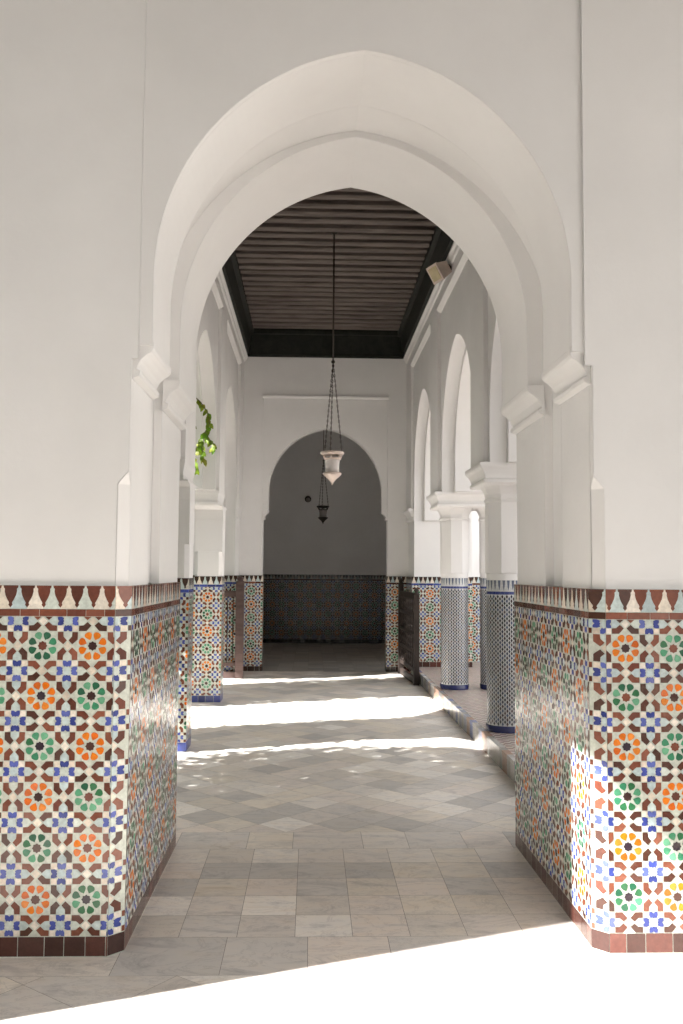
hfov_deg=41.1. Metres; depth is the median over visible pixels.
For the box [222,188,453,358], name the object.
ceiling
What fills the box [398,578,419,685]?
gate
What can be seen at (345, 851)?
floor
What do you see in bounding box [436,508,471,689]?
column
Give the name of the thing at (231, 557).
wall
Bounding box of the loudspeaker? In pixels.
[426,261,451,284]
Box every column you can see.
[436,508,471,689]
[476,508,486,689]
[480,485,516,733]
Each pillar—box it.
[177,479,196,751]
[192,505,226,702]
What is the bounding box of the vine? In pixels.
[195,398,216,474]
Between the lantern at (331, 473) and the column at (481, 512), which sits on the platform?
the column at (481, 512)
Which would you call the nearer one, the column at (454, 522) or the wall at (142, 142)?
the wall at (142, 142)
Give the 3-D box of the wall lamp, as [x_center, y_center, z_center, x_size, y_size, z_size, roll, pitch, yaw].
[-0.735,-0.287,19.973,0.144,0.142,0.098,1,-4,-2]
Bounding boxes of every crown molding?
[211,269,247,364]
[403,242,467,367]
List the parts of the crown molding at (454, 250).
panel moulding, panel moulding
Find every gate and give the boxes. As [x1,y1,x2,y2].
[192,576,244,678]
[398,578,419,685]
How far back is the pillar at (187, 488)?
7.92 m
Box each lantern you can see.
[317,430,329,522]
[320,232,343,484]
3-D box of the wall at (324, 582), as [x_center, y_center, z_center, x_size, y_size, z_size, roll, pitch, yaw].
[-0.457,-0.086,20.108,4.300,5.900,0.213,1,-4,-2]
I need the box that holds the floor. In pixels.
[0,643,682,1023]
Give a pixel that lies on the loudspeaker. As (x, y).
(438, 271)
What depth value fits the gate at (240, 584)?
13.21 m
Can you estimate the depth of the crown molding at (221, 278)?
11.80 m
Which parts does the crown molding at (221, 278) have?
panel moulding, panel moulding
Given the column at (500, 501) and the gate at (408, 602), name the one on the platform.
the column at (500, 501)
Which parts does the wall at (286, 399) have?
panel moulding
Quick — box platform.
[419,662,514,782]
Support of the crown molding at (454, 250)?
attached to the wall at (459, 441)
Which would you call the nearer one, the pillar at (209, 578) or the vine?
the vine
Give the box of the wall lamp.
[305,496,310,501]
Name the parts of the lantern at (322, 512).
glass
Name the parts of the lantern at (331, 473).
chain, chain, glass, rod, chain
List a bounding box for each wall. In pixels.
[0,0,682,957]
[179,277,243,521]
[193,519,240,670]
[239,357,479,671]
[263,430,385,642]
[404,249,516,522]
[406,521,471,674]
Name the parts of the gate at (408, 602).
post, rail, rail, rail, rail, rail, rail, post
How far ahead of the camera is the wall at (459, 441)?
10.60 m
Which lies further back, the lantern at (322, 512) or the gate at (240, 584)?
the lantern at (322, 512)
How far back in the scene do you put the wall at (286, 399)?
14.43 m
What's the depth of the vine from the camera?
10.32 m
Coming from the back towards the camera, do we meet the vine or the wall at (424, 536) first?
the wall at (424, 536)
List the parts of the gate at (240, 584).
rail, rail, rail, post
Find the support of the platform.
on the floor
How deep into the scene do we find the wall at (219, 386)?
10.74 m
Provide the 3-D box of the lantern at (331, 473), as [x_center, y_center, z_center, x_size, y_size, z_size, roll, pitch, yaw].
[-0.093,-1.722,10.136,0.265,2.857,0.265,1,-4,-2]

